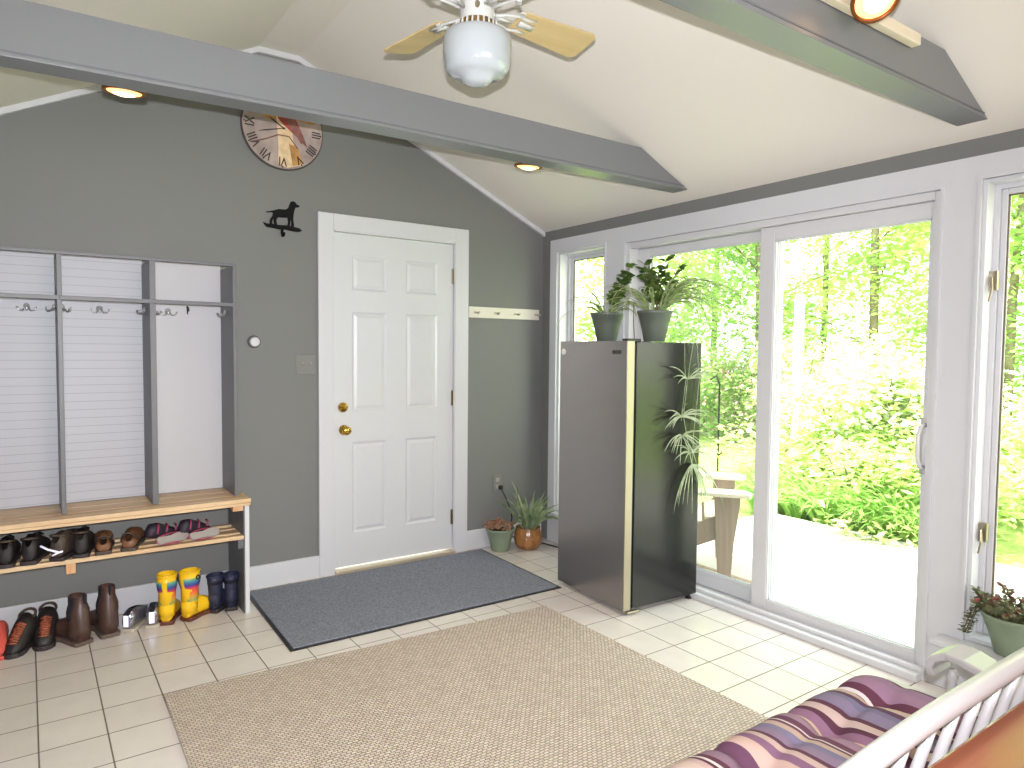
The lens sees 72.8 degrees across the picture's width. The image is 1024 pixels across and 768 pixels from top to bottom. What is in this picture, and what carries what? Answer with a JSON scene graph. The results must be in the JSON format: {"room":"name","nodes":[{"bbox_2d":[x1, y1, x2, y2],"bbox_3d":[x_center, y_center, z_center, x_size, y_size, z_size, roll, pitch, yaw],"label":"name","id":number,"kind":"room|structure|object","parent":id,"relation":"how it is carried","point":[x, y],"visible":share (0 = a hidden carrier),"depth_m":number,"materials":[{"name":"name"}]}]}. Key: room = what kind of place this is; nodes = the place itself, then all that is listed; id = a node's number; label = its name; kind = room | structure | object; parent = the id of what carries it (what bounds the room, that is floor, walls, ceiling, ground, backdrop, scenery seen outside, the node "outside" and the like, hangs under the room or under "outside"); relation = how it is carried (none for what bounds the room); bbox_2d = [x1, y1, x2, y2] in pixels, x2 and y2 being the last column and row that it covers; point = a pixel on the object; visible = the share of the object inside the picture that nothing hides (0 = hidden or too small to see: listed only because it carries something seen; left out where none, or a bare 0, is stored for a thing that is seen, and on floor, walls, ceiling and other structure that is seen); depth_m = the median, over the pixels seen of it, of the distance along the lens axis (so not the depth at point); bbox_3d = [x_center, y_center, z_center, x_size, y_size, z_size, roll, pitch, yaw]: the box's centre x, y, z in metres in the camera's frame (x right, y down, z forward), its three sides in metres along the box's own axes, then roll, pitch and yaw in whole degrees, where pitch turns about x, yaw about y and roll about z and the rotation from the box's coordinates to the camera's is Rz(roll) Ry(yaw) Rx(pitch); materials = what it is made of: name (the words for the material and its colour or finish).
{"room":"sunroom","nodes":[
{"label":"sunroom","id":0,"kind":"room"},
{"bbox_2d":[0,53,542,607],"bbox_3d":[-1.368,-0.362,4.020,4.050,3.040,0.150,-1,3,-35],"label":"wall","id":1,"kind":"structure","parent":0,"point":[157,176],"depth_m":3.91,"materials":[{"name":"grey paint"}]},
{"bbox_2d":[0,555,318,633],"bbox_3d":[-2.011,1.111,3.550,2.098,0.132,0.016,-1,3,-35],"label":"baseboard","id":2,"kind":"structure","parent":1,"relation":"attached to","point":[295,570],"depth_m":3.71,"materials":[{"name":"grey paint"}]},
{"bbox_2d":[247,335,260,347],"bbox_3d":[-1.435,-0.235,3.873,0.072,0.072,0.027,-1,3,-35],"label":"dial","id":3,"kind":"object","parent":1,"relation":"attached to","point":[253,341],"visible":1,"depth_m":3.86,"materials":[{"name":"grey plastic"}]},
{"bbox_2d":[0,46,544,236],"bbox_3d":[-1.305,-1.406,3.902,3.760,0.900,0.022,-1,3,-35],"label":"trim","id":4,"kind":"structure","parent":1,"relation":"attached to","point":[96,88],"depth_m":3.88,"materials":[{"name":"grey paint"}]},
{"bbox_2d":[240,110,322,170],"bbox_3d":[-1.287,-1.435,3.906,0.458,0.458,0.028,-1,3,-35],"label":"wall clock","id":5,"kind":"object","parent":1,"relation":"attached to","point":[281,143],"visible":0.61,"depth_m":3.90,"materials":[{"name":"grey"}]},
{"bbox_2d":[263,201,301,236],"bbox_3d":[-1.290,-0.937,3.926,0.220,0.211,0.050,-1,3,-35],"label":"hook","id":6,"kind":"object","parent":1,"relation":"attached to","point":[288,213],"visible":1,"depth_m":3.94,"materials":[{"name":"black metal"}]},
{"bbox_2d":[296,355,315,374],"bbox_3d":[-1.199,-0.113,4.049,0.116,0.116,0.018,-1,3,-35],"label":"light switch","id":7,"kind":"object","parent":1,"relation":"attached to","point":[305,364],"visible":1,"depth_m":4.05,"materials":[{"name":"grey plastic"}]},
{"bbox_2d":[317,211,468,577],"bbox_3d":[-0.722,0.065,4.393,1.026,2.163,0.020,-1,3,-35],"label":"trim","id":8,"kind":"structure","parent":1,"relation":"attached to","point":[327,222],"depth_m":4.17,"materials":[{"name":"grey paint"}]},
{"bbox_2d":[334,232,453,567],"bbox_3d":[-0.724,0.101,4.399,0.828,2.026,0.111,-1,3,-35],"label":"door","id":9,"kind":"structure","parent":1,"relation":"in","point":[394,394],"depth_m":4.39,"materials":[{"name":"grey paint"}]},
{"bbox_2d":[335,548,455,574],"bbox_3d":[-0.742,1.134,4.453,0.826,0.022,0.095,-1,3,-35],"label":"threshold","id":10,"kind":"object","parent":1,"relation":"attached to","point":[443,552],"depth_m":4.41,"materials":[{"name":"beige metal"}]},
{"bbox_2d":[493,474,501,491],"bbox_3d":[-0.103,0.695,4.867,0.072,0.120,0.008,-1,3,-35],"label":"wall outlet","id":11,"kind":"object","parent":1,"relation":"attached to","point":[497,479],"visible":1,"depth_m":4.86,"materials":[{"name":"grey plastic"}]},
{"bbox_2d":[467,522,540,549],"bbox_3d":[-0.051,1.062,4.920,0.638,0.132,0.016,-1,3,-35],"label":"baseboard","id":12,"kind":"structure","parent":1,"relation":"attached to","point":[477,538],"depth_m":4.79,"materials":[{"name":"grey paint"}]},
{"bbox_2d":[468,306,540,319],"bbox_3d":[-0.038,-0.490,4.818,0.588,0.074,0.055,-1,3,-35],"label":"peg rail","id":13,"kind":"object","parent":1,"relation":"attached to","point":[473,312],"visible":1,"depth_m":4.82,"materials":[{"name":"beige paint"}]},
{"bbox_2d":[0,537,983,767],"bbox_3d":[0.493,1.365,1.417,4.050,0.120,6.700,-1,3,-35],"label":"floor","id":14,"kind":"structure","parent":0,"point":[100,703],"depth_m":3.02,"materials":[{"name":"tile"}]},
{"bbox_2d":[0,620,8,660],"bbox_3d":[-2.284,1.135,3.088,0.086,0.123,0.224,-1,3,-30],"label":"slipper","id":15,"kind":"object","parent":14,"relation":"on","point":[4,629],"visible":0.81,"depth_m":3.07,"materials":[{"name":"red fabric"}]},
{"bbox_2d":[2,607,36,659],"bbox_3d":[-2.207,1.113,3.132,0.089,0.166,0.234,0,3,-7],"label":"shoe","id":16,"kind":"object","parent":14,"relation":"on","point":[20,640],"visible":0.91,"depth_m":3.10,"materials":[{"name":"black leather"}]},
{"bbox_2d":[32,601,58,651],"bbox_3d":[-2.151,1.109,3.210,0.089,0.166,0.234,-1,3,-25],"label":"shoe","id":17,"kind":"object","parent":14,"relation":"on","point":[44,639],"visible":0.95,"depth_m":3.17,"materials":[{"name":"black leather"}]},
{"bbox_2d":[55,592,92,647],"bbox_3d":[-2.067,1.072,3.233,0.287,0.239,0.112,2,3,27],"label":"boot","id":18,"kind":"object","parent":14,"relation":"on","point":[74,630],"visible":0.88,"depth_m":3.17,"materials":[{"name":"brown leather"}]},
{"bbox_2d":[90,583,120,639],"bbox_3d":[-1.975,1.062,3.351,0.112,0.249,0.287,-2,4,-45],"label":"boot","id":19,"kind":"object","parent":14,"relation":"on","point":[104,619],"visible":0.94,"depth_m":3.26,"materials":[{"name":"brown leather"}]},
{"bbox_2d":[0,488,250,612],"bbox_3d":[-2.083,0.891,3.259,1.575,0.598,0.357,-1,3,-35],"label":"bench","id":20,"kind":"object","parent":14,"relation":"on","point":[236,532],"visible":0.84,"depth_m":3.38,"materials":[{"name":"brown wood"}]},
{"bbox_2d":[0,535,21,568],"bbox_3d":[-2.234,0.726,3.082,0.088,0.125,0.269,-1,3,-30],"label":"shoe","id":21,"kind":"object","parent":20,"relation":"on","point":[10,552],"visible":0.98,"depth_m":3.00,"materials":[{"name":"black leather"}]},
{"bbox_2d":[20,531,50,565],"bbox_3d":[-2.150,0.724,3.136,0.088,0.125,0.269,0,3,-20],"label":"shoe","id":22,"kind":"object","parent":20,"relation":"on","point":[32,553],"visible":0.97,"depth_m":3.06,"materials":[{"name":"black leather"}]},
{"bbox_2d":[40,528,83,561],"bbox_3d":[-2.042,0.723,3.192,0.103,0.125,0.286,0,3,-5],"label":"shoe","id":23,"kind":"object","parent":20,"relation":"on","point":[62,548],"visible":0.64,"depth_m":3.11,"materials":[{"name":"black leather"}]},
{"bbox_2d":[72,526,94,558],"bbox_3d":[-2.000,0.720,3.244,0.088,0.125,0.269,-1,3,-25],"label":"shoe","id":24,"kind":"object","parent":20,"relation":"on","point":[83,548],"visible":0.97,"depth_m":3.15,"materials":[{"name":"black leather"}]},
{"bbox_2d":[94,530,114,555],"bbox_3d":[-1.933,0.733,3.288,0.091,0.096,0.257,-1,3,-30],"label":"clog","id":25,"kind":"object","parent":20,"relation":"on","point":[104,542],"visible":1,"depth_m":3.21,"materials":[{"name":"brown leather"}]},
{"bbox_2d":[0,246,238,514],"bbox_3d":[-2.098,-0.017,3.260,1.568,1.212,0.288,-1,3,-35],"label":"coat rack","id":26,"kind":"object","parent":20,"relation":"on","point":[139,406],"visible":1,"depth_m":3.46,"materials":[{"name":"grey wood"}]},
{"bbox_2d":[120,527,145,551],"bbox_3d":[-1.833,0.731,3.354,0.091,0.096,0.257,0,3,-20],"label":"clog","id":27,"kind":"object","parent":20,"relation":"on","point":[133,536],"visible":0.99,"depth_m":3.28,"materials":[{"name":"brown leather"}]},
{"bbox_2d":[144,523,188,544],"bbox_3d":[-1.694,0.730,3.405,0.149,0.112,0.191,2,3,33],"label":"sandal","id":28,"kind":"object","parent":20,"relation":"on","point":[165,534],"visible":0.97,"depth_m":3.37,"materials":[{"name":"black fabric"}]},
{"bbox_2d":[177,519,219,539],"bbox_3d":[-1.575,0.727,3.488,0.149,0.112,0.191,2,3,33],"label":"sandal","id":29,"kind":"object","parent":20,"relation":"on","point":[197,530],"visible":1,"depth_m":3.45,"materials":[{"name":"black fabric"}]},
{"bbox_2d":[121,604,154,632],"bbox_3d":[-1.841,1.132,3.434,0.086,0.104,0.249,1,3,0],"label":"shoe","id":30,"kind":"object","parent":14,"relation":"on","point":[133,618],"visible":0.84,"depth_m":3.36,"materials":[{"name":"grey"}]},
{"bbox_2d":[144,601,159,629],"bbox_3d":[-1.791,1.131,3.474,0.086,0.104,0.249,-1,3,-23],"label":"shoe","id":31,"kind":"object","parent":14,"relation":"on","point":[152,618],"visible":0.69,"depth_m":3.37,"materials":[{"name":"grey"}]},
{"bbox_2d":[156,570,180,625],"bbox_3d":[-1.720,1.058,3.489,0.099,0.248,0.211,0,3,-15],"label":"boot","id":32,"kind":"object","parent":14,"relation":"on","point":[166,581],"visible":0.99,"depth_m":3.41,"materials":[{"name":"yellow rubber"}]},
{"bbox_2d":[178,567,209,621],"bbox_3d":[-1.603,1.057,3.541,0.099,0.248,0.211,1,3,17],"label":"boot","id":33,"kind":"object","parent":14,"relation":"on","point":[194,605],"visible":0.91,"depth_m":3.46,"materials":[{"name":"yellow rubber"}]},
{"bbox_2d":[206,572,225,613],"bbox_3d":[-1.528,1.080,3.641,0.085,0.194,0.190,1,3,10],"label":"rubber boot","id":34,"kind":"object","parent":14,"relation":"on","point":[216,593],"visible":0.82,"depth_m":3.57,"materials":[{"name":"blue rubber"}]},
{"bbox_2d":[223,571,239,611],"bbox_3d":[-1.487,1.081,3.672,0.085,0.189,0.190,-1,3,-25],"label":"rubber boot","id":35,"kind":"object","parent":14,"relation":"on","point":[231,578],"visible":0.98,"depth_m":3.60,"materials":[{"name":"blue rubber"}]},
{"bbox_2d":[250,549,560,651],"bbox_3d":[-0.601,1.165,3.937,1.580,0.010,0.905,-1,3,-35],"label":"door mat","id":36,"kind":"object","parent":14,"relation":"on","point":[311,613],"visible":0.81,"depth_m":3.83,"materials":[{"name":"grey carpet"}]},
{"bbox_2d":[164,606,767,767],"bbox_3d":[0.179,1.263,2.066,1.862,0.012,2.832,-1,3,-35],"label":"area rug","id":37,"kind":"object","parent":14,"relation":"on","point":[538,687],"visible":0.91,"depth_m":2.62,"materials":[{"name":"beige carpet"}]},
{"bbox_2d":[837,644,1023,767],"bbox_3d":[0.637,0.876,1.387,1.705,0.836,0.570,-1,3,-35],"label":"bench","id":38,"kind":"object","parent":37,"relation":"on","point":[991,678],"visible":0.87,"depth_m":1.10,"materials":[{"name":"white wood"}]},
{"bbox_2d":[667,675,990,767],"bbox_3d":[0.565,0.843,1.402,1.310,0.098,0.420,-1,3,-35],"label":"seat cushion","id":39,"kind":"object","parent":38,"relation":"on","point":[828,728],"visible":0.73,"depth_m":1.60,"materials":[{"name":"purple fabric"}]},
{"bbox_2d":[483,517,516,551],"bbox_3d":[-0.081,1.032,4.750,0.213,0.208,0.213,2,3,31],"label":"potted succulent","id":40,"kind":"object","parent":14,"relation":"on","point":[499,531],"visible":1,"depth_m":4.69,"materials":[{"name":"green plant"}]},
{"bbox_2d":[492,482,558,549],"bbox_3d":[0.148,0.910,4.745,0.511,0.458,0.522,-1,3,-35],"label":"plant","id":41,"kind":"object","parent":14,"relation":"on","point":[528,534],"visible":1,"depth_m":4.75,"materials":[{"name":"green plant"}]},
{"bbox_2d":[498,485,557,547],"bbox_3d":[0.318,0.931,4.693,0.888,0.416,0.210,3,3,36],"label":"power cord","id":42,"kind":"object","parent":14,"relation":"on","point":[500,487],"visible":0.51,"depth_m":4.86,"materials":[{"name":"black plastic"}]},
{"bbox_2d":[558,338,700,614],"bbox_3d":[0.654,0.467,3.930,0.528,1.432,0.599,-1,3,-31],"label":"fridge","id":43,"kind":"object","parent":14,"relation":"on","point":[623,543],"visible":0.99,"depth_m":3.70,"materials":[{"name":"black"}]},
{"bbox_2d":[557,263,642,340],"bbox_3d":[0.531,-0.463,4.002,0.550,0.439,0.391,1,3,11],"label":"spider plant","id":44,"kind":"object","parent":43,"relation":"on","point":[606,329],"visible":0.87,"depth_m":3.94,"materials":[{"name":"green plant"}]},
{"bbox_2d":[590,254,745,514],"bbox_3d":[0.809,0.014,3.735,0.809,1.408,0.685,0,3,-1],"label":"spider plant","id":45,"kind":"object","parent":43,"relation":"on","point":[655,322],"visible":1,"depth_m":3.70,"materials":[{"name":"green plant"}]},
{"bbox_2d":[928,700,1023,767],"bbox_3d":[1.049,0.940,0.913,1.220,0.788,0.677,-1,3,-35],"label":"wooden table","id":46,"kind":"object","parent":14,"relation":"on","point":[1000,744],"visible":1,"depth_m":1.03,"materials":[{"name":"brown wood"}]},
{"bbox_2d":[0,0,1023,231],"bbox_3d":[0.522,-1.287,1.290,4.160,1.090,6.700,-1,3,-35],"label":"ceiling","id":47,"kind":"structure","parent":0,"point":[721,110],"depth_m":3.14,"materials":[{"name":"white paint"}]},
{"bbox_2d":[0,0,686,192],"bbox_3d":[-0.473,-1.097,2.855,3.430,0.196,0.110,-1,3,-35],"label":"ceiling beam","id":48,"kind":"structure","parent":47,"relation":"attached to","point":[34,37],"depth_m":2.54,"materials":[{"name":"grey paint"}]},
{"bbox_2d":[101,85,145,97],"bbox_3d":[-1.344,-1.083,2.407,0.650,0.168,0.147,-1,3,-35],"label":"spotlight","id":49,"kind":"object","parent":48,"relation":"attached to","point":[122,92],"visible":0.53,"depth_m":2.39,"materials":[{"name":"white glass"}]},
{"bbox_2d":[514,162,541,169],"bbox_3d":[0.082,-1.126,3.402,0.670,0.152,0.147,-1,3,-35],"label":"spotlight","id":50,"kind":"object","parent":48,"relation":"attached to","point":[517,164],"visible":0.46,"depth_m":3.38,"materials":[{"name":"white glass"}]},
{"bbox_2d":[383,0,594,87],"bbox_3d":[-0.098,-1.354,2.189,0.756,0.815,0.737,1,3,3],"label":"ceiling fan","id":51,"kind":"object","parent":47,"relation":"hanging from","point":[476,47],"visible":1,"depth_m":2.17,"materials":[{"name":"grey"}]},
{"bbox_2d":[659,0,986,125],"bbox_3d":[0.356,-1.032,1.671,3.430,0.196,0.110,-1,3,-35],"label":"ceiling beam","id":52,"kind":"structure","parent":47,"relation":"attached to","point":[923,77],"depth_m":2.10,"materials":[{"name":"grey paint"}]},
{"bbox_2d":[821,0,920,47],"bbox_3d":[1.069,-1.106,1.999,0.680,0.158,0.163,-1,3,-35],"label":"spotlight","id":53,"kind":"object","parent":52,"relation":"attached to","point":[873,13],"visible":1,"depth_m":1.98,"materials":[{"name":"brown metal"}]},
{"bbox_2d":[540,128,1023,538],"bbox_3d":[2.103,0.160,2.477,0.130,2.214,6.400,-1,3,-35],"label":"wall","id":54,"kind":"structure","parent":0,"point":[1013,139],"depth_m":3.57,"materials":[{"name":"grey paint"}]},
{"bbox_2d":[549,511,558,516],"bbox_3d":[0.466,0.925,4.764,0.145,0.020,0.546,-1,3,-35],"label":"trim","id":55,"kind":"structure","parent":54,"relation":"attached to","point":[554,513],"depth_m":4.90,"materials":[{"name":"grey paint"}]},
{"bbox_2d":[556,245,603,510],"bbox_3d":[0.511,0.005,4.745,0.125,1.832,0.485,-1,3,-35],"label":"window","id":56,"kind":"structure","parent":54,"relation":"in","point":[568,260],"depth_m":4.89,"materials":[{"name":"grey paint"}]},
{"bbox_2d":[626,190,940,682],"bbox_3d":[1.248,0.184,3.637,0.193,2.036,1.817,-1,3,-35],"label":"door","id":57,"kind":"structure","parent":54,"relation":"in","point":[755,602],"depth_m":3.51,"materials":[{"name":"grey plastic"}]},
{"bbox_2d":[547,147,1023,702],"bbox_3d":[1.395,0.140,3.478,0.142,2.142,3.750,-1,3,-35],"label":"trim","id":58,"kind":"structure","parent":54,"relation":"attached to","point":[959,178],"depth_m":2.83,"materials":[{"name":"grey paint"}]},
{"bbox_2d":[930,633,1004,661],"bbox_3d":[2.065,1.059,2.432,0.200,0.022,1.047,-1,3,-35],"label":"trim","id":59,"kind":"structure","parent":54,"relation":"attached to","point":[942,640],"depth_m":2.76,"materials":[{"name":"grey paint"}]},
{"bbox_2d":[957,582,1023,656],"bbox_3d":[1.903,0.915,2.655,0.310,0.238,0.286,1,3,8],"label":"jade plant","id":60,"kind":"object","parent":59,"relation":"on","point":[1004,621],"visible":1,"depth_m":2.64,"materials":[{"name":"green plant"}]},
{"bbox_2d":[965,173,1023,647],"bbox_3d":[2.149,0.139,2.405,0.125,1.833,0.931,-1,3,-35],"label":"window","id":61,"kind":"structure","parent":54,"relation":"in","point":[999,191],"depth_m":2.76,"materials":[{"name":"grey paint"}]},
{"label":"outside","id":62,"kind":"structure","parent":0,"visible":0},
{"bbox_2d":[698,376,1023,568],"bbox_3d":[8.597,1.675,1.853,70.000,0.270,75.000,-1,3,-35],"label":"lawn","id":63,"kind":"structure","parent":62,"point":[1015,553],"depth_m":8.06,"materials":[{"name":"green plant"}]},
{"bbox_2d":[576,257,658,340],"bbox_3d":[0.799,-4.215,13.811,5.838,10.219,6.853,2,3,33],"label":"leafy tree","id":64,"kind":"object","parent":63,"relation":"on","point":[583,320],"visible":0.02,"depth_m":13.95,"materials":[{"name":"green plant"}]},
{"bbox_2d":[576,254,730,342],"bbox_3d":[2.591,-5.025,17.424,6.528,11.482,5.965,0,3,-9],"label":"leafy tree","id":65,"kind":"object","parent":63,"relation":"on","point":[601,280],"visible":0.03,"depth_m":17.69,"materials":[{"name":"green plant"}]},
{"bbox_2d":[576,248,744,428],"bbox_3d":[2.811,-4.171,13.306,6.853,10.219,5.838,1,3,16],"label":"leafy tree","id":66,"kind":"object","parent":63,"relation":"on","point":[672,264],"visible":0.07,"depth_m":12.93,"materials":[{"name":"green plant"}]},
{"bbox_2d":[710,375,721,472],"bbox_3d":[2.552,0.517,8.689,0.021,1.261,0.212,-1,3,-35],"label":"stake","id":67,"kind":"object","parent":63,"relation":"on","point":[716,376],"visible":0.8,"depth_m":8.64,"materials":[{"name":"black metal"}]},
{"bbox_2d":[699,341,756,438],"bbox_3d":[3.697,0.050,13.137,2.776,1.857,2.818,-1,3,-35],"label":"shrub","id":68,"kind":"object","parent":63,"relation":"on","point":[708,402],"visible":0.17,"depth_m":12.65,"materials":[{"name":"green plant"}]},
{"bbox_2d":[700,326,780,451],"bbox_3d":[3.728,0.032,11.726,1.736,2.029,2.431,3,4,44],"label":"flowering shrub","id":69,"kind":"object","parent":63,"relation":"on","point":[723,369],"visible":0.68,"depth_m":11.81,"materials":[{"name":"green plant"}]},
{"bbox_2d":[655,244,836,411],"bbox_3d":[5.161,-4.989,17.175,5.965,11.482,6.528,-1,3,-36],"label":"leafy tree","id":70,"kind":"object","parent":63,"relation":"on","point":[718,252],"visible":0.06,"depth_m":17.08,"materials":[{"name":"green plant"}]},
{"bbox_2d":[706,455,821,513],"bbox_3d":[2.442,0.984,6.660,1.248,0.532,1.223,-1,3,-35],"label":"clump","id":71,"kind":"object","parent":63,"relation":"on","point":[743,470],"visible":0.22,"depth_m":6.65,"materials":[{"name":"green plant"}]},
{"bbox_2d":[710,343,838,439],"bbox_3d":[4.802,0.096,12.750,2.911,1.818,2.544,2,3,24],"label":"shrub","id":72,"kind":"object","parent":63,"relation":"on","point":[742,343],"visible":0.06,"depth_m":12.78,"materials":[{"name":"green plant"}]},
{"bbox_2d":[735,451,834,480],"bbox_3d":[2.840,0.969,7.042,1.248,0.532,1.223,3,3,36],"label":"clump","id":73,"kind":"object","parent":63,"relation":"on","point":[741,451],"visible":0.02,"depth_m":7.17,"materials":[{"name":"green plant"}]},
{"bbox_2d":[735,320,854,456],"bbox_3d":[4.405,0.022,10.821,2.608,2.145,2.058,-1,3,-24],"label":"flowering shrub","id":74,"kind":"object","parent":63,"relation":"on","point":[785,344],"visible":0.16,"depth_m":10.44,"materials":[{"name":"green plant"}]},
{"bbox_2d":[669,232,922,437],"bbox_3d":[4.433,-3.069,13.041,5.365,8.955,5.943,-2,4,-44],"label":"leafy tree","id":75,"kind":"object","parent":63,"relation":"on","point":[754,261],"visible":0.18,"depth_m":12.85,"materials":[{"name":"green plant"}]},
{"bbox_2d":[737,462,854,521],"bbox_3d":[2.701,0.998,6.426,1.223,0.532,1.249,0,3,-17],"label":"clump","id":76,"kind":"object","parent":63,"relation":"on","point":[790,510],"visible":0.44,"depth_m":6.33,"materials":[{"name":"green plant"}]},
{"bbox_2d":[700,395,895,509],"bbox_3d":[3.018,0.695,6.819,2.093,1.157,2.347,0,3,-19],"label":"shrub","id":77,"kind":"object","parent":63,"relation":"on","point":[734,448],"visible":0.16,"depth_m":7.00,"materials":[{"name":"green plant"}]},
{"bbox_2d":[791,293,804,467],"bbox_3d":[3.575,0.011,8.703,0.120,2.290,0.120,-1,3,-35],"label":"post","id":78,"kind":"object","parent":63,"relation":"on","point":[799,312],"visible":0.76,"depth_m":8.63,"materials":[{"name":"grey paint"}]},
{"bbox_2d":[721,222,929,406],"bbox_3d":[7.377,-4.285,16.506,6.853,10.219,5.838,3,3,37],"label":"leafy tree","id":79,"kind":"object","parent":63,"relation":"on","point":[826,256],"visible":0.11,"depth_m":15.77,"materials":[{"name":"green plant"}]},
{"bbox_2d":[778,464,887,527],"bbox_3d":[2.805,1.009,6.203,1.223,0.532,1.249,0,3,-5],"label":"clump","id":80,"kind":"object","parent":63,"relation":"on","point":[810,511],"visible":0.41,"depth_m":6.11,"materials":[{"name":"green plant"}]},
{"bbox_2d":[794,459,882,491],"bbox_3d":[3.142,0.988,6.700,1.223,0.532,1.249,2,3,21],"label":"clump","id":81,"kind":"object","parent":63,"relation":"on","point":[813,459],"visible":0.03,"depth_m":6.54,"materials":[{"name":"green plant"}]},
{"bbox_2d":[828,467,884,508],"bbox_3d":[3.357,1.013,6.240,1.249,0.532,1.223,2,3,31],"label":"clump","id":82,"kind":"object","parent":63,"relation":"on","point":[850,467],"visible":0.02,"depth_m":6.22,"materials":[{"name":"green plant"}]},
{"bbox_2d":[798,470,919,534],"bbox_3d":[3.051,1.023,5.969,1.210,0.532,1.191,0,3,-13],"label":"clump","id":83,"kind":"object","parent":63,"relation":"on","point":[837,490],"visible":0.27,"depth_m":5.86,"materials":[{"name":"green plant"}]},
{"bbox_2d":[712,217,1023,375],"bbox_3d":[6.376,-4.729,12.095,5.965,11.482,6.528,-1,3,-34],"label":"leafy tree","id":84,"kind":"object","parent":63,"relation":"on","point":[874,320],"visible":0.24,"depth_m":12.25,"materials":[{"name":"green plant"}]},
{"bbox_2d":[821,476,919,541],"bbox_3d":[3.151,1.035,5.747,1.249,0.532,1.223,0,3,-11],"label":"clump","id":85,"kind":"object","parent":63,"relation":"on","point":[914,502],"visible":0.33,"depth_m":5.60,"materials":[{"name":"green plant"}]},
{"bbox_2d":[743,316,1023,480],"bbox_3d":[3.595,0.236,7.429,2.977,2.039,2.928,0,3,-19],"label":"trees","id":86,"kind":"object","parent":63,"relation":"on","point":[827,401],"visible":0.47,"depth_m":6.82,"materials":[{"name":"green plant"}]},
{"bbox_2d":[779,408,1013,547],"bbox_3d":[3.354,0.752,6.210,1.761,1.125,2.953,2,3,27],"label":"shrub","id":87,"kind":"object","parent":63,"relation":"on","point":[836,447],"visible":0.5,"depth_m":5.70,"materials":[{"name":"green plant"}]},
{"bbox_2d":[779,337,1023,531],"bbox_3d":[4.045,0.430,6.626,2.156,1.755,2.246,-1,3,-35],"label":"flowering shrub","id":88,"kind":"object","parent":63,"relation":"on","point":[918,413],"visible":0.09,"depth_m":6.58,"materials":[{"name":"green plant"}]},
{"bbox_2d":[805,419,1023,556],"bbox_3d":[3.498,0.804,5.682,1.944,1.048,2.242,1,3,15],"label":"shrub","id":89,"kind":"object","parent":63,"relation":"on","point":[1010,482],"visible":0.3,"depth_m":5.50,"materials":[{"name":"green plant"}]},
{"bbox_2d":[808,195,1023,395],"bbox_3d":[9.776,-4.200,15.249,5.838,10.219,6.853,0,3,-8],"label":"leafy tree","id":90,"kind":"object","parent":63,"relation":"on","point":[927,255],"visible":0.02,"depth_m":15.05,"materials":[{"name":"green plant"}]},
{"bbox_2d":[819,194,1023,450],"bbox_3d":[8.446,-2.943,11.232,5.365,8.955,5.943,-1,3,-35],"label":"leafy tree","id":91,"kind":"object","parent":63,"relation":"on","point":[1017,246],"visible":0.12,"depth_m":11.32,"materials":[{"name":"green plant"}]},
{"bbox_2d":[852,475,1010,544],"bbox_3d":[3.256,1.045,5.569,1.223,0.532,1.249,0,3,-12],"label":"clump","id":92,"kind":"object","parent":63,"relation":"on","point":[894,509],"visible":0.23,"depth_m":5.51,"materials":[{"name":"green plant"}]},
{"bbox_2d":[999,399,1023,530],"bbox_3d":[4.908,0.725,6.317,2.067,1.171,2.507,-1,3,-35],"label":"shrub","id":93,"kind":"object","parent":63,"relation":"on","point":[1017,442],"visible":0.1,"depth_m":6.26,"materials":[{"name":"green plant"}]},
{"bbox_2d":[1008,195,1023,353],"bbox_3d":[11.779,-4.747,13.508,6.528,11.482,5.965,-1,3,-29],"label":"leafy tree","id":94,"kind":"object","parent":63,"relation":"on","point":[1012,208],"visible":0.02,"depth_m":13.94,"materials":[{"name":"green plant"}]},
{"bbox_2d":[1010,196,1023,305],"bbox_3d":[9.754,-3.921,9.533,5.838,10.219,6.853,0,3,-7],"label":"leafy tree","id":95,"kind":"object","parent":63,"relation":"on","point":[1020,200],"visible":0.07,"depth_m":10.76,"materials":[{"name":"green plant"}]},
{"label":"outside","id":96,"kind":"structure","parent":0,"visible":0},
{"bbox_2d":[697,514,1023,646],"bbox_3d":[3.477,1.411,2.684,2.290,0.120,7.250,-1,3,-35],"label":"patio","id":97,"kind":"structure","parent":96,"point":[869,585],"depth_m":4.56,"materials":[{"name":"concrete"}]},
{"bbox_2d":[696,563,751,583],"bbox_3d":[1.025,1.224,4.606,0.480,0.017,1.263,-1,3,-35],"label":"boards","id":98,"kind":"object","parent":97,"relation":"on","point":[697,564],"visible":0.09,"depth_m":4.45,"materials":[{"name":"beige wood"}]},
{"bbox_2d":[697,472,752,576],"bbox_3d":[1.050,0.778,4.610,0.987,0.874,0.765,1,3,15],"label":"armchair","id":99,"kind":"object","parent":98,"relation":"on","point":[720,525],"visible":0.38,"depth_m":4.24,"materials":[{"name":"brown wood"}]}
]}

